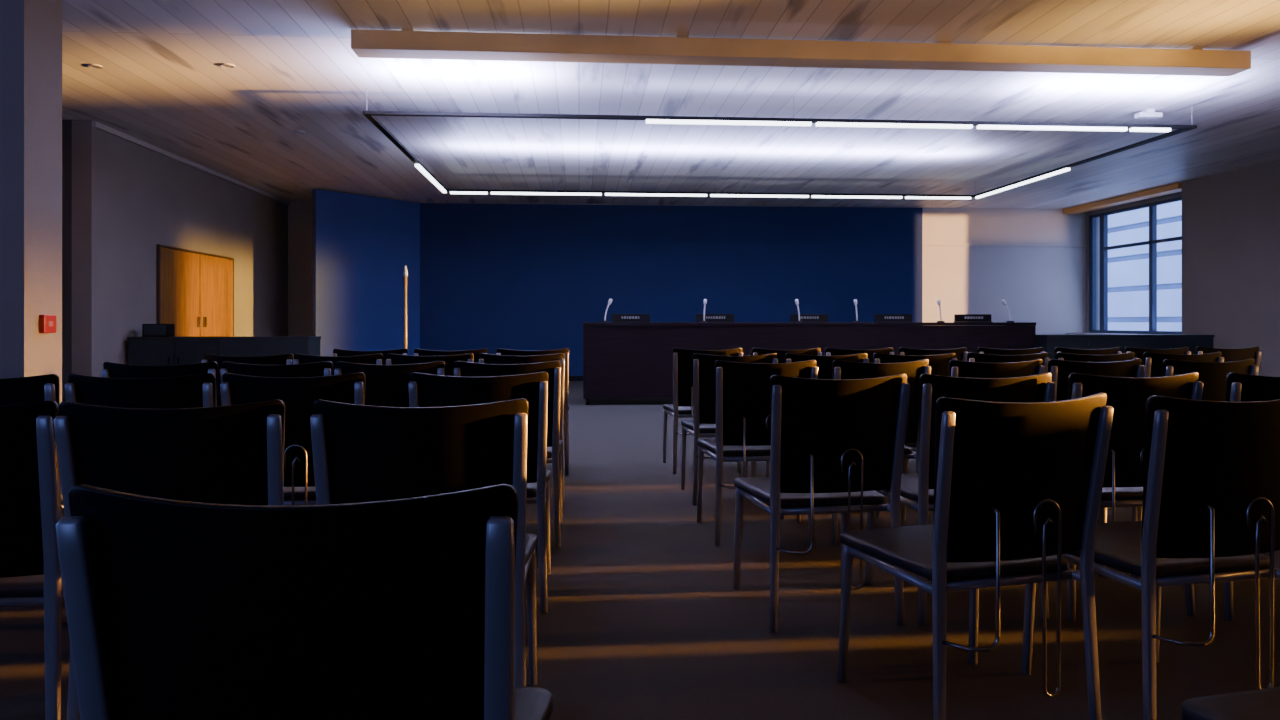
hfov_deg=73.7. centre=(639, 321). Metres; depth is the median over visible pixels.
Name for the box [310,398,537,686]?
chair
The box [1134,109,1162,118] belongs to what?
ceiling sensor
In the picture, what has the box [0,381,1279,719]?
floor
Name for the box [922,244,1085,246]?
trim
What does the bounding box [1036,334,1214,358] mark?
base cabinet
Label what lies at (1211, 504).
chair
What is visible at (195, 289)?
door
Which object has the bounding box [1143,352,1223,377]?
chair
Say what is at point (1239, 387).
chair
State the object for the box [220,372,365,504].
chair
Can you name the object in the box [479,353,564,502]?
chair
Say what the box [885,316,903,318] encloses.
print
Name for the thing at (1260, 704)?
chair
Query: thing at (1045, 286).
wall
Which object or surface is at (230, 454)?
chair
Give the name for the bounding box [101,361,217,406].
chair
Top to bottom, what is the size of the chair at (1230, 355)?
0.873 m
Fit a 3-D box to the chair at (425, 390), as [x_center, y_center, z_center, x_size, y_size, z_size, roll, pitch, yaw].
[-0.591,0.614,3.281,0.493,0.873,0.550,0,0,-4]
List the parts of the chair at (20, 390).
backrest, leg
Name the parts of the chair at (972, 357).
backrest, leg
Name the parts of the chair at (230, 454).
leg, backrest, leg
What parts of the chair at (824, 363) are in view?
leg, backrest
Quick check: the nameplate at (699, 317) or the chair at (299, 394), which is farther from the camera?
the nameplate at (699, 317)
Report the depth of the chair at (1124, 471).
2.99 m
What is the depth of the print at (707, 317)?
11.12 m
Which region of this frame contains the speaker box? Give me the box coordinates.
[142,324,174,336]
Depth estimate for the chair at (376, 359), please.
4.81 m
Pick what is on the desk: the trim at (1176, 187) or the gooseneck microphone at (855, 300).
the gooseneck microphone at (855, 300)
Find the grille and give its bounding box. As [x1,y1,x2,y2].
[144,325,165,335]
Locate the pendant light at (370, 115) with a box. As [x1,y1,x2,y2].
[363,111,1196,199]
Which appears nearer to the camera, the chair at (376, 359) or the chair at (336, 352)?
the chair at (376, 359)
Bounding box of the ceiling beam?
[351,28,1250,76]
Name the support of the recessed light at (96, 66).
in the ceiling
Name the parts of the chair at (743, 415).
leg, leg, linking rod, seat, seat frame, backrest, leg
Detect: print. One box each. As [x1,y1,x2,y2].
[622,316,638,318]
[706,316,724,318]
[801,316,818,318]
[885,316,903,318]
[965,317,982,318]
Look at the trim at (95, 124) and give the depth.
10.82 m
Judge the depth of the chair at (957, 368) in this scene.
4.04 m
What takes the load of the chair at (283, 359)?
on the floor
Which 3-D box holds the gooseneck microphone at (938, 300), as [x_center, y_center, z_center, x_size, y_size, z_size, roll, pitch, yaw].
[3.933,-0.146,11.159,0.103,0.301,0.100,0,0,-4]
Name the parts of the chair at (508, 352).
backrest, leg, leg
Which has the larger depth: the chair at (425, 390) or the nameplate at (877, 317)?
the nameplate at (877, 317)
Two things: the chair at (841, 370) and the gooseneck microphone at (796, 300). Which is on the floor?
the chair at (841, 370)
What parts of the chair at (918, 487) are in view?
leg, seat frame, seat, leg, backrest, leg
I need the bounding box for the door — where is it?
[156,244,233,335]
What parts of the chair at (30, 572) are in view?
backrest, seat, seat frame, leg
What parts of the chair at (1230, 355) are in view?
backrest, leg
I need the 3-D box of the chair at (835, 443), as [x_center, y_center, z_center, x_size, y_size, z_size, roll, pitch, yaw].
[0.645,0.614,3.134,0.493,0.873,0.558,0,0,-10]
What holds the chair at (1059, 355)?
on the floor
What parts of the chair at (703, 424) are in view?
leg, leg, seat, seat frame, backrest, leg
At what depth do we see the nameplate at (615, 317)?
11.04 m
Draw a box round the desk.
[583,322,1035,404]
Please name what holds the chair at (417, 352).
on the floor
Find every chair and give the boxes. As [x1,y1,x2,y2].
[0,374,63,518]
[0,400,64,719]
[54,399,285,719]
[55,483,552,719]
[64,373,215,408]
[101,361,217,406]
[202,353,293,405]
[220,361,332,381]
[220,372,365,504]
[293,353,382,374]
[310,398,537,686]
[332,348,407,364]
[334,361,444,406]
[386,353,473,375]
[408,371,550,612]
[414,348,487,362]
[454,360,562,546]
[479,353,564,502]
[496,348,569,474]
[663,348,742,473]
[681,353,777,505]
[697,359,817,545]
[733,373,909,632]
[752,348,821,473]
[765,353,868,476]
[796,359,930,544]
[825,347,893,362]
[838,392,1113,719]
[865,372,1055,625]
[873,353,956,472]
[898,347,967,360]
[901,359,1045,520]
[967,352,1049,372]
[977,347,1042,354]
[1022,395,1279,719]
[1048,358,1144,520]
[1055,347,1121,358]
[1056,352,1137,361]
[1067,372,1202,621]
[1124,347,1190,364]
[1132,373,1279,619]
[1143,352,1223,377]
[1162,358,1258,400]
[1182,687,1279,719]
[1195,346,1261,373]
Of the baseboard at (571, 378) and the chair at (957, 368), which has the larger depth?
the baseboard at (571, 378)
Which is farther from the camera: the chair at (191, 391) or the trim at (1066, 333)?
the trim at (1066, 333)
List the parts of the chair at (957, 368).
leg, seat, leg, backrest, leg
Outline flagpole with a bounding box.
[403,266,407,348]
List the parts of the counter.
cabinet door, cabinet door, cabinet door, cabinet door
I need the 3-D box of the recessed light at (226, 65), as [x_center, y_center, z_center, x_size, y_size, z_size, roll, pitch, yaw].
[-3.400,-2.114,7.035,0.112,0.012,0.112,0,0,-4]
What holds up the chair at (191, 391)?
on the floor
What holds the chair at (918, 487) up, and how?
on the floor
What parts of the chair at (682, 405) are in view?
leg, leg, seat, seat frame, linking rod, backrest, leg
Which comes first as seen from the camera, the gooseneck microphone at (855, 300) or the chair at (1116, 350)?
the chair at (1116, 350)
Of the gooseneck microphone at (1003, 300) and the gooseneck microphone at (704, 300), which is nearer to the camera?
the gooseneck microphone at (704, 300)
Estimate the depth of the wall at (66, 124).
8.93 m
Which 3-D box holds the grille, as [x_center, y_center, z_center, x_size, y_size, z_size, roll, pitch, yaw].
[-5.527,0.095,9.717,0.240,0.120,0.006,0,0,-4]
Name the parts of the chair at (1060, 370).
leg, backrest, leg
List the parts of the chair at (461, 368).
leg, backrest, seat, leg, leg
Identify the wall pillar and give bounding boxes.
[0,0,61,504]
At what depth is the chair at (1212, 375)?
4.11 m
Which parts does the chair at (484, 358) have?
backrest, leg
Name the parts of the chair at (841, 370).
leg, leg, leg, backrest, seat, seat frame, leg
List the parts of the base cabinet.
cabinet door, cabinet door, cabinet door, cabinet door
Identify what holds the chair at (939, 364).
on the floor
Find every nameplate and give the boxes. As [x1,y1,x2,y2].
[612,314,649,321]
[696,314,733,321]
[790,314,828,321]
[874,314,912,321]
[954,314,991,321]
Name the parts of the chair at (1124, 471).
leg, leg, linking rod, seat frame, seat, backrest, leg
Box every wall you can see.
[62,119,71,401]
[72,120,287,376]
[288,201,1085,335]
[312,189,419,355]
[420,203,921,375]
[1086,191,1181,333]
[1182,159,1279,376]
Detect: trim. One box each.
[92,121,289,204]
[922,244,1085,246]
[1064,182,1181,213]
[1066,333,1112,333]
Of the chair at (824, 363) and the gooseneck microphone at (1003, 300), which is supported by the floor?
the chair at (824, 363)
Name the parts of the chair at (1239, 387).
leg, leg, backrest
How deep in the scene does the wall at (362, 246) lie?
14.16 m
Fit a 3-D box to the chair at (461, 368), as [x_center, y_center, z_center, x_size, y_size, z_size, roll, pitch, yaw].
[-0.625,0.614,4.181,0.493,0.873,0.550,0,0,-3]
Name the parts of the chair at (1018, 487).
leg, leg, seat, seat frame, linking rod, leg, backrest, leg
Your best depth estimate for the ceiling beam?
6.33 m
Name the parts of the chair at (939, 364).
backrest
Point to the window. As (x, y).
(1103, 217)
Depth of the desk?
10.86 m
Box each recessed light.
[87,64,102,68]
[220,63,234,67]
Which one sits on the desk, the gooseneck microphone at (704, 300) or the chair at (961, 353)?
the gooseneck microphone at (704, 300)
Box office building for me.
[1108,201,1181,330]
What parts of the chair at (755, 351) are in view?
backrest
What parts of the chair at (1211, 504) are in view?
leg, leg, leg, seat, seat frame, linking rod, backrest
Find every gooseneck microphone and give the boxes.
[601,299,611,321]
[701,299,707,321]
[795,299,802,321]
[853,299,860,321]
[937,299,944,321]
[1002,299,1013,321]
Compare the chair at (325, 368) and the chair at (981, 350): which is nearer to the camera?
the chair at (325, 368)
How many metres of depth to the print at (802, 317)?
11.20 m
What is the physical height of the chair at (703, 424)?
0.873 m
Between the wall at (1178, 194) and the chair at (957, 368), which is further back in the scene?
the wall at (1178, 194)
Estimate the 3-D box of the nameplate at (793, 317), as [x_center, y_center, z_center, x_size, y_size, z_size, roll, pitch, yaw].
[2.226,-0.049,11.217,0.500,0.108,0.080,0,0,-4]
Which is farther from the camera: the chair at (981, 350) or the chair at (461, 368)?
the chair at (981, 350)
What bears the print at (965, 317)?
attached to the nameplate at (957, 317)
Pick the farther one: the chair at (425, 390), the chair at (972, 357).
the chair at (972, 357)
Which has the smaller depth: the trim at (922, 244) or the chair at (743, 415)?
the chair at (743, 415)
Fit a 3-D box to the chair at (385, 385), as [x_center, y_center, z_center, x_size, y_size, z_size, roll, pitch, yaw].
[-1.158,0.614,4.129,0.493,0.873,0.558,0,0,-4]
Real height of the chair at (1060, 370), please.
0.873 m
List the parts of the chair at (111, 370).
leg, backrest, leg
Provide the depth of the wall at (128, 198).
9.97 m
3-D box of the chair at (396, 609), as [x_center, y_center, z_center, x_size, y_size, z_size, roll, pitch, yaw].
[-0.382,0.614,1.166,0.493,0.873,0.550,0,0,0]
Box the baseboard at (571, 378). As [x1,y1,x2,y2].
[569,376,582,380]
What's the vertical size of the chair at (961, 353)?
0.873 m
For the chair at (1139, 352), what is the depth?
6.11 m
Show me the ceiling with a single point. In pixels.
(161, 82)
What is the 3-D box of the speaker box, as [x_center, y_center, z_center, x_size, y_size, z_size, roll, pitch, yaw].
[-5.534,0.095,9.807,0.280,0.150,0.186,0,0,-4]
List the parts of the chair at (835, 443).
leg, leg, linking rod, seat, seat frame, backrest, leg, leg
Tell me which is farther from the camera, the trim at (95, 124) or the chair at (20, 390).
the trim at (95, 124)
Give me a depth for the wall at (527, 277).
15.32 m
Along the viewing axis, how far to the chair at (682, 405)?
5.89 m
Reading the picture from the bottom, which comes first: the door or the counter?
the counter
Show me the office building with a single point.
(1128, 267)
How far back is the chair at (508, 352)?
5.83 m
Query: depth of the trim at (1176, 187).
14.19 m
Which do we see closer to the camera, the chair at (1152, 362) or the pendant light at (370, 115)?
the chair at (1152, 362)
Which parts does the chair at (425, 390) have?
leg, backrest, seat frame, seat, leg, leg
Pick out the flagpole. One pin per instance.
(405, 273)
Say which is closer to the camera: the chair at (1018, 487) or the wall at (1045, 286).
the chair at (1018, 487)
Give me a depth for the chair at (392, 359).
4.87 m
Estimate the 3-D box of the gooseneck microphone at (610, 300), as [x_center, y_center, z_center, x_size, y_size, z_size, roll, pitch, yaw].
[-0.421,-0.147,10.848,0.147,0.303,0.100,0,0,-4]
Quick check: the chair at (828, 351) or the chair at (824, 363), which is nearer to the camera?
the chair at (824, 363)
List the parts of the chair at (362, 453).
leg, backrest, leg, seat frame, seat, leg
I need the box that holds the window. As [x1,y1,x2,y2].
[1089,196,1181,333]
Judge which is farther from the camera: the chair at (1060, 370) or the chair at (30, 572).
the chair at (1060, 370)
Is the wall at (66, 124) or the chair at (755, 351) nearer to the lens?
the chair at (755, 351)
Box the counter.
[127,336,320,365]
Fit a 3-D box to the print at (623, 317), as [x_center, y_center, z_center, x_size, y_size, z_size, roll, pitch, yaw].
[-0.123,-0.058,11.037,0.228,0.030,0.004,0,0,-4]
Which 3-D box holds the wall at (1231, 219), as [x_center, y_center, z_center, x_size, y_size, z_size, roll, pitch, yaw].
[9.044,-0.535,5.309,0.600,3.170,15.300,0,0,-4]
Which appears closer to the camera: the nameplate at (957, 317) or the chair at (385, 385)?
the chair at (385, 385)
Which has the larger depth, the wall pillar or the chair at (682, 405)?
the chair at (682, 405)
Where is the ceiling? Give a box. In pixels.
[62,0,1279,208]

